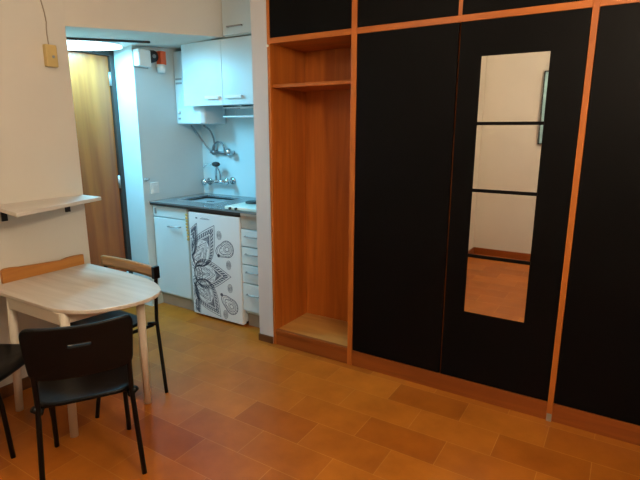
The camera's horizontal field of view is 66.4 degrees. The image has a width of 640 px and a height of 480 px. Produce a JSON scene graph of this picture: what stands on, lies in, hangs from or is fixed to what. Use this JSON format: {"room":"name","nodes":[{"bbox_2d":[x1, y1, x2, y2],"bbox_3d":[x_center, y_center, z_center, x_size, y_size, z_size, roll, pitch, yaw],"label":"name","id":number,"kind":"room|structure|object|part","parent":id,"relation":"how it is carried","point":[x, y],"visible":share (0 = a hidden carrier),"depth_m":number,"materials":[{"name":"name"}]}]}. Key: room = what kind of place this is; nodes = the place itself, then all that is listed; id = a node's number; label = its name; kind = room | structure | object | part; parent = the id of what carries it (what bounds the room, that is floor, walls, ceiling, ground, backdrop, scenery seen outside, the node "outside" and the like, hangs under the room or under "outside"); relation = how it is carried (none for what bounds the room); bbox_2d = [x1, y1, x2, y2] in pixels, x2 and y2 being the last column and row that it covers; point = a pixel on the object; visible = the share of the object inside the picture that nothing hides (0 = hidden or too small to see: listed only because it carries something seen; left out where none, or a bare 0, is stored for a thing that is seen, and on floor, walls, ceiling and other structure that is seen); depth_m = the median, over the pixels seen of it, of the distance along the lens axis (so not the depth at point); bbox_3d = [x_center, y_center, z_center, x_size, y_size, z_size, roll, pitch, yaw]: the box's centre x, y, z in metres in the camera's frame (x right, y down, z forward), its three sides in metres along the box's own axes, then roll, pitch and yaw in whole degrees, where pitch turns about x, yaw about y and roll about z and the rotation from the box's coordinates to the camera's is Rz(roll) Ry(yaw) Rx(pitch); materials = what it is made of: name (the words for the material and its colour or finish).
{"room":"studio apartment","nodes":[
{"label":"studio apartment","id":0,"kind":"room"},
{"bbox_2d":[0,0,90,386],"bbox_3d":[-2.541,-0.382,2.502,0.970,2.780,2.180,8,15,31],"label":"wall","id":1,"kind":"structure","parent":0,"point":[39,153],"depth_m":2.91,"materials":[{"name":"beige paint"}]},
{"bbox_2d":[0,376,37,398],"bbox_3d":[-2.124,0.994,2.549,0.012,0.075,2.180,8,15,31],"label":"baseboard","id":2,"kind":"structure","parent":1,"relation":"attached to","point":[6,391],"depth_m":2.95,"materials":[{"name":"brown wood"}]},
{"bbox_2d":[0,254,83,283],"bbox_3d":[-1.708,0.165,3.037,0.022,0.087,0.509,8,15,31],"label":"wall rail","id":3,"kind":"object","parent":1,"relation":"attached to","point":[10,274],"visible":1,"depth_m":2.99,"materials":[{"name":"orange wood"}]},
{"bbox_2d":[40,0,58,67],"bbox_3d":[-1.606,-1.436,2.826,0.039,0.828,0.086,8,15,31],"label":"junction box","id":4,"kind":"object","parent":1,"relation":"attached to","point":[49,51],"visible":1,"depth_m":2.89,"materials":[{"name":"plastic"}]},
{"bbox_2d":[0,195,100,221],"bbox_3d":[-1.554,-0.170,2.864,0.384,0.097,0.614,8,15,31],"label":"wall shelf","id":5,"kind":"object","parent":1,"relation":"attached to","point":[18,209],"visible":1,"depth_m":2.80,"materials":[{"name":"laminate"}]},
{"bbox_2d":[62,0,225,48],"bbox_3d":[-1.407,-1.764,3.742,0.977,0.633,1.590,8,15,31],"label":"wall","id":6,"kind":"structure","parent":0,"point":[171,24],"depth_m":3.43,"materials":[{"name":"beige paint"}]},
{"bbox_2d":[67,40,121,50],"bbox_3d":[-1.795,-1.440,3.610,0.370,0.083,0.730,8,15,31],"label":"ceiling light","id":7,"kind":"object","parent":6,"relation":"attached to","point":[71,44],"visible":0.52,"depth_m":3.66,"materials":[{"name":"white plastic"}]},
{"bbox_2d":[66,37,149,43],"bbox_3d":[-1.589,-1.437,3.514,0.020,0.082,0.793,11,17,41],"label":"trim","id":8,"kind":"structure","parent":6,"relation":"attached to","point":[67,38],"depth_m":3.55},
{"bbox_2d":[112,46,204,305],"bbox_3d":[-1.489,-0.861,4.615,0.470,2.780,0.870,8,15,31],"label":"wall","id":9,"kind":"structure","parent":0,"point":[160,149],"depth_m":4.28,"materials":[{"name":"white paint"}]},
{"bbox_2d":[131,47,150,68],"bbox_3d":[-1.453,-1.490,4.007,0.070,0.151,0.148,8,15,31],"label":"meter box","id":10,"kind":"object","parent":9,"relation":"attached to","point":[141,58],"visible":1,"depth_m":3.97,"materials":[{"name":"grey plastic"}]},
{"bbox_2d":[150,50,157,62],"bbox_3d":[-1.403,-1.538,4.096,0.052,0.104,0.104,8,15,31],"label":"bell","id":11,"kind":"object","parent":9,"relation":"attached to","point":[154,56],"visible":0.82,"depth_m":4.08,"materials":[{"name":"black plastic"}]},
{"bbox_2d":[150,182,158,193],"bbox_3d":[-1.451,-0.458,4.296,0.017,0.095,0.090,8,15,31],"label":"light switch","id":12,"kind":"object","parent":9,"relation":"attached to","point":[154,187],"visible":1,"depth_m":4.29,"materials":[{"name":"white plastic"}]},
{"bbox_2d":[156,51,165,72],"bbox_3d":[-1.354,-1.514,4.160,0.080,0.175,0.086,8,15,31],"label":"light","id":13,"kind":"object","parent":9,"relation":"attached to","point":[161,62],"visible":0.98,"depth_m":4.14,"materials":[{"name":"orange plastic"}]},
{"bbox_2d":[201,105,255,197],"bbox_3d":[-0.556,-0.827,4.463,1.280,2.780,0.150,8,15,31],"label":"wall","id":14,"kind":"structure","parent":0,"point":[237,134],"depth_m":4.54,"materials":[{"name":"white paint"}]},
{"bbox_2d":[173,51,225,123],"bbox_3d":[-1.082,-1.360,4.394,0.328,0.620,0.310,8,15,31],"label":"water heater","id":15,"kind":"object","parent":14,"relation":"attached to","point":[185,114],"visible":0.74,"depth_m":4.33,"materials":[{"name":"white metal"}]},
{"bbox_2d":[191,125,234,155],"bbox_3d":[-0.981,-0.927,4.538,0.407,0.280,0.158,5,14,23],"label":"pipes","id":16,"kind":"object","parent":14,"relation":"attached to","point":[228,152],"visible":1,"depth_m":4.56,"materials":[{"name":"silver metal"}]},
{"bbox_2d":[181,35,252,105],"bbox_3d":[-0.620,-1.372,4.042,1.080,0.506,0.406,8,15,31],"label":"upper cabinet","id":17,"kind":"object","parent":14,"relation":"attached to","point":[215,72],"visible":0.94,"depth_m":3.96,"materials":[{"name":"white laminate"}]},
{"bbox_3d":[-0.978,-1.377,4.066,0.447,0.506,0.019,8,15,31],"label":"door","id":18,"kind":"part","parent":17,"relation":"part of","materials":[{"name":"white laminate"}]},
{"bbox_3d":[-0.889,-1.174,4.029,0.150,0.026,0.026,8,15,31],"label":"handle","id":19,"kind":"part","parent":17,"relation":"part of","materials":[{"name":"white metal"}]},
{"bbox_3d":[-0.691,-1.147,3.909,0.175,0.026,0.026,8,15,31],"label":"handle","id":20,"kind":"part","parent":17,"relation":"part of","materials":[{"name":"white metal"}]},
{"bbox_3d":[-0.519,-1.314,3.788,0.629,0.506,0.019,8,15,31],"label":"door","id":21,"kind":"part","parent":17,"relation":"part of","materials":[{"name":"white laminate"}]},
{"bbox_2d":[223,105,253,117],"bbox_3d":[-0.493,-1.056,4.009,0.668,0.096,0.163,8,15,31],"label":"plate rack","id":22,"kind":"object","parent":17,"relation":"hanging from","point":[242,106],"visible":0.42,"depth_m":4.09,"materials":[{"name":"white metal"}]},
{"bbox_2d":[201,162,235,184],"bbox_3d":[-0.982,-0.621,4.598,0.363,0.232,0.153,8,15,31],"label":"mixer tap","id":23,"kind":"object","parent":14,"relation":"attached to","point":[232,180],"visible":1,"depth_m":4.58,"materials":[{"name":"silver metal"}]},
{"bbox_3d":[-1.112,-0.557,4.685,0.064,0.064,0.051,8,15,31],"label":"tap handle","id":24,"kind":"part","parent":23,"relation":"part of","materials":[{"name":"silver metal"}]},
{"bbox_3d":[-0.861,-0.542,4.529,0.064,0.064,0.051,8,15,31],"label":"tap handle","id":25,"kind":"part","parent":23,"relation":"part of","materials":[{"name":"silver metal"}]},
{"bbox_2d":[221,0,250,37],"bbox_3d":[-0.418,-1.848,3.808,0.605,0.498,0.402,8,15,31],"label":"upper cabinet","id":26,"kind":"object","parent":14,"relation":"attached to","point":[236,14],"visible":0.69,"depth_m":3.77,"materials":[{"name":"white laminate"}]},
{"bbox_2d":[250,0,273,342],"bbox_3d":[-0.161,-0.672,3.782,0.128,2.780,0.920,8,15,31],"label":"wall pillar","id":27,"kind":"structure","parent":0,"point":[257,7],"depth_m":3.41,"materials":[{"name":"white paint"}]},
{"bbox_2d":[259,333,272,343],"bbox_3d":[-0.409,0.744,3.698,0.133,0.055,0.012,8,15,31],"label":"baseboard","id":28,"kind":"structure","parent":27,"relation":"attached to","point":[266,338],"depth_m":3.69,"materials":[{"name":"brown wood"}]},
{"bbox_2d":[0,302,639,479],"bbox_3d":[-0.794,1.139,2.350,4.850,0.120,4.700,8,15,31],"label":"floor","id":29,"kind":"structure","parent":0,"point":[237,405],"depth_m":2.61,"materials":[{"name":"ceramic"}]},
{"bbox_2d":[0,344,50,458],"bbox_3d":[-1.704,0.644,2.488,0.434,0.788,0.437,0,13,2],"label":"chair","id":30,"kind":"object","parent":29,"relation":"on","point":[11,358],"visible":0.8,"depth_m":2.45,"materials":[{"name":"plastic"}]},
{"bbox_3d":[-1.679,0.869,2.363,0.372,0.404,0.033,0,13,1],"label":"leg","id":31,"kind":"part","parent":30,"relation":"part of","materials":[{"name":"black metal"}]},
{"bbox_3d":[-1.687,0.629,2.484,0.347,0.034,0.406,0,13,2],"label":"seat","id":32,"kind":"part","parent":30,"relation":"part of","materials":[{"name":"black plastic"}]},
{"bbox_2d":[0,263,160,437],"bbox_3d":[-1.332,0.609,2.838,0.919,0.701,0.644,8,15,31],"label":"round table","id":33,"kind":"object","parent":29,"relation":"on","point":[62,297],"visible":0.89,"depth_m":2.69,"materials":[{"name":"brown wood"}]},
{"bbox_3d":[-1.704,0.641,2.741,0.082,0.680,0.046,-8,15,-30],"label":"leg","id":34,"kind":"part","parent":33,"relation":"part of","materials":[{"name":"beige paint"}]},
{"bbox_3d":[-1.286,0.694,2.509,0.050,0.680,0.072,8,15,31],"label":"leg","id":35,"kind":"part","parent":33,"relation":"part of","materials":[{"name":"beige paint"}]},
{"bbox_3d":[-1.013,0.625,2.815,0.046,0.679,0.057,-3,13,-13],"label":"leg","id":36,"kind":"part","parent":33,"relation":"part of","materials":[{"name":"beige paint"}]},
{"bbox_2d":[19,314,146,479],"bbox_3d":[-1.092,0.689,2.289,0.437,0.788,0.433,-6,14,-25],"label":"chair","id":37,"kind":"object","parent":29,"relation":"on","point":[65,374],"visible":1,"depth_m":2.09,"materials":[{"name":"plastic"}]},
{"bbox_3d":[-1.193,0.765,2.059,0.027,0.742,0.071,0,13,0],"label":"leg","id":38,"kind":"part","parent":37,"relation":"part of","materials":[{"name":"black metal"}]},
{"bbox_3d":[-1.259,0.886,2.287,0.033,0.404,0.372,-6,14,-24],"label":"leg","id":39,"kind":"part","parent":37,"relation":"part of","materials":[{"name":"black metal"}]},
{"bbox_3d":[-1.014,0.460,2.068,0.430,0.242,0.069,-6,14,-25],"label":"backrest","id":40,"kind":"part","parent":37,"relation":"part of","materials":[{"name":"black plastic"}]},
{"bbox_3d":[-1.099,0.670,2.300,0.406,0.034,0.347,-6,14,-25],"label":"seat","id":41,"kind":"part","parent":37,"relation":"part of","materials":[{"name":"black plastic"}]},
{"bbox_3d":[-0.951,0.853,2.430,0.033,0.404,0.372,-6,14,-26],"label":"leg","id":42,"kind":"part","parent":37,"relation":"part of","materials":[{"name":"black metal"}]},
{"bbox_3d":[-0.842,0.728,2.222,0.071,0.742,0.027,10,16,38],"label":"leg","id":43,"kind":"part","parent":37,"relation":"part of","materials":[{"name":"black metal"}]},
{"bbox_2d":[70,255,167,417],"bbox_3d":[-1.334,0.544,2.979,0.771,0.770,0.497,8,15,32],"label":"chair","id":44,"kind":"object","parent":29,"relation":"on","point":[153,272],"visible":0.43,"depth_m":3.01,"materials":[{"name":"black metal"}]},
{"bbox_3d":[-1.323,0.514,2.990,0.420,0.034,0.357,8,15,32],"label":"seat","id":45,"kind":"part","parent":44,"relation":"part of","materials":[{"name":"black plastic"}]},
{"bbox_3d":[-1.154,0.753,2.878,0.055,0.406,0.453,7,15,28],"label":"leg","id":46,"kind":"part","parent":44,"relation":"part of","materials":[{"name":"black metal"}]},
{"bbox_3d":[-0.973,0.552,2.970,0.040,0.759,0.170,-5,14,-22],"label":"leg","id":47,"kind":"part","parent":44,"relation":"part of","materials":[{"name":"black metal"}]},
{"bbox_2d":[153,197,233,309],"bbox_3d":[-1.127,0.107,4.541,0.443,0.925,0.664,8,15,31],"label":"base cabinet","id":48,"kind":"object","parent":29,"relation":"on","point":[173,250],"visible":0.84,"depth_m":4.28,"materials":[{"name":"white laminate"}]},
{"bbox_3d":[-1.290,-0.240,4.210,0.414,0.096,0.019,8,15,31],"label":"drawer","id":49,"kind":"part","parent":48,"relation":"part of","materials":[{"name":"white laminate"}]},
{"bbox_3d":[-1.290,0.151,4.298,0.414,0.690,0.019,8,15,31],"label":"door","id":50,"kind":"part","parent":48,"relation":"part of","materials":[{"name":"white laminate"}]},
{"bbox_2d":[149,193,256,216],"bbox_3d":[-0.773,-0.313,4.221,1.276,0.033,0.668,8,15,31],"label":"countertop","id":51,"kind":"structure","parent":48,"relation":"on","point":[206,204],"depth_m":4.19,"materials":[{"name":"stone"}]},
{"bbox_2d":[177,195,241,203],"bbox_3d":[-0.986,-0.355,4.404,0.444,0.032,0.384,8,15,31],"label":"basin","id":52,"kind":"object","parent":51,"relation":"in","point":[206,200],"depth_m":4.49,"materials":[{"name":"metal"}]},
{"bbox_2d":[225,200,255,211],"bbox_3d":[-0.478,-0.273,3.881,0.400,0.038,0.400,8,15,31],"label":"cooktop","id":53,"kind":"object","parent":51,"relation":"in","point":[250,206],"visible":0.51,"depth_m":3.79,"materials":[{"name":"ceramic"}]},
{"bbox_2d":[189,209,248,324],"bbox_3d":[-0.703,0.172,4.253,0.556,0.926,0.589,8,15,31],"label":"fridge","id":54,"kind":"object","parent":29,"relation":"on","point":[215,238],"visible":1,"depth_m":3.99,"materials":[{"name":"white metal"}]},
{"bbox_2d":[185,213,189,240],"bbox_3d":[-1.110,-0.107,4.089,0.036,0.233,0.017,8,15,31],"label":"string","id":55,"kind":"object","parent":54,"relation":"hanging from","point":[186,214],"visible":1,"depth_m":4.08,"materials":[{"name":"fabric"}]},
{"bbox_2d":[240,215,259,327],"bbox_3d":[-0.343,0.215,4.063,0.254,0.925,0.670,8,15,31],"label":"base cabinet","id":56,"kind":"object","parent":29,"relation":"on","point":[249,224],"visible":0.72,"depth_m":3.81,"materials":[{"name":"white laminate"}]},
{"bbox_3d":[-0.500,-0.008,3.754,0.249,0.133,0.030,8,15,31],"label":"drawer","id":57,"kind":"part","parent":56,"relation":"part of","materials":[{"name":"white laminate"}]},
{"bbox_3d":[-0.500,0.275,3.818,0.249,0.144,0.030,8,15,31],"label":"drawer","id":58,"kind":"part","parent":56,"relation":"part of","materials":[{"name":"white laminate"}]},
{"bbox_3d":[-0.500,0.131,3.785,0.249,0.136,0.030,8,15,31],"label":"drawer","id":59,"kind":"part","parent":56,"relation":"part of","materials":[{"name":"white laminate"}]},
{"bbox_3d":[-0.500,0.464,3.861,0.249,0.228,0.030,8,15,31],"label":"drawer","id":60,"kind":"part","parent":56,"relation":"part of","materials":[{"name":"white laminate"}]},
{"bbox_2d":[266,0,639,445],"bbox_3d":[0.922,-0.480,2.934,2.631,2.780,0.613,8,15,31],"label":"wardrobe","id":61,"kind":"object","parent":29,"relation":"on","point":[455,184],"visible":1,"depth_m":2.71,"materials":[{"name":"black wood"}]},
{"bbox_3d":[-0.181,-0.633,3.610,0.022,2.780,0.600,8,15,31],"label":"panel","id":62,"kind":"part","parent":61,"relation":"part of","materials":[{"name":"orange wood"}]},
{"bbox_3d":[-0.065,-1.586,2.974,0.602,0.621,0.021,8,15,31],"label":"door","id":63,"kind":"part","parent":61,"relation":"part of","materials":[{"name":"black wood"}]},
{"bbox_3d":[0.038,-1.303,3.210,0.606,0.034,0.420,8,15,31],"label":"rail","id":64,"kind":"part","parent":61,"relation":"part of","materials":[{"name":"orange wood"}]},
{"bbox_2d":[273,80,350,91],"bbox_3d":[0.046,-1.032,3.284,0.606,0.022,0.390,8,15,31],"label":"niche shelf","id":65,"kind":"object","parent":61,"relation":"attached to","point":[344,85],"depth_m":3.25,"materials":[{"name":"orange wood"}]},
{"bbox_3d":[0.479,-0.199,2.942,0.599,2.002,0.021,8,15,31],"label":"door","id":66,"kind":"part","parent":61,"relation":"part of","materials":[{"name":"black wood"}]},
{"bbox_3d":[0.476,-1.511,2.647,0.592,0.621,0.021,8,15,31],"label":"door","id":67,"kind":"part","parent":61,"relation":"part of","materials":[{"name":"black wood"}]},
{"bbox_3d":[0.988,-0.561,3.038,2.569,2.667,0.020,8,15,31],"label":"panel","id":68,"kind":"part","parent":61,"relation":"part of","materials":[{"name":"black wood"}]},
{"bbox_3d":[0.843,-1.193,2.722,1.216,0.034,0.420,8,15,31],"label":"rail","id":69,"kind":"part","parent":61,"relation":"part of","materials":[{"name":"orange wood"}]},
{"bbox_3d":[0.976,0.272,2.718,0.326,0.327,0.005,8,15,31],"label":"mirror pane","id":70,"kind":"part","parent":61,"relation":"part of","materials":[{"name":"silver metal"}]},
{"bbox_3d":[0.976,-0.075,2.639,0.326,0.352,0.005,8,15,31],"label":"mirror pane","id":71,"kind":"part","parent":61,"relation":"part of","materials":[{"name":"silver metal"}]},
{"bbox_3d":[0.976,-0.428,2.559,0.326,0.340,0.005,8,15,31],"label":"mirror pane","id":72,"kind":"part","parent":61,"relation":"part of","materials":[{"name":"mirror"}]},
{"bbox_3d":[0.976,-0.770,2.482,0.326,0.331,0.005,8,15,31],"label":"mirror pane","id":73,"kind":"part","parent":61,"relation":"part of","materials":[{"name":"mirror"}]},
{"bbox_3d":[0.998,-0.127,2.627,0.601,2.002,0.021,8,15,31],"label":"door","id":74,"kind":"part","parent":61,"relation":"part of","materials":[{"name":"black wood"}]},
{"bbox_3d":[0.999,-1.440,2.329,0.599,0.621,0.021,8,15,31],"label":"door","id":75,"kind":"part","parent":61,"relation":"part of","materials":[{"name":"black wood"}]},
{"bbox_3d":[1.260,0.977,2.693,0.025,0.045,0.004,8,15,31],"label":"foot plate","id":76,"kind":"part","parent":61,"relation":"part of","materials":[{"name":"metal"}]},
{"bbox_3d":[1.570,-0.049,2.281,0.678,2.002,0.021,8,15,31],"label":"door","id":77,"kind":"part","parent":61,"relation":"part of","materials":[{"name":"black wood"}]},
{"bbox_3d":[1.673,-1.079,2.219,0.682,0.034,0.420,8,15,31],"label":"rail","id":78,"kind":"part","parent":61,"relation":"part of","materials":[{"name":"orange wood"}]},
{"bbox_3d":[-2.080,-0.716,3.974,0.160,2.780,0.870,8,15,31],"label":"wall","id":79,"kind":"structure","parent":0,"visible":0},
{"bbox_2d":[68,50,132,273],"bbox_3d":[-1.964,-0.421,3.967,0.114,2.208,0.870,8,15,31],"label":"door","id":80,"kind":"structure","parent":79,"relation":"in","point":[92,73],"depth_m":4.11,"materials":[{"name":"brown wood"}]}
]}

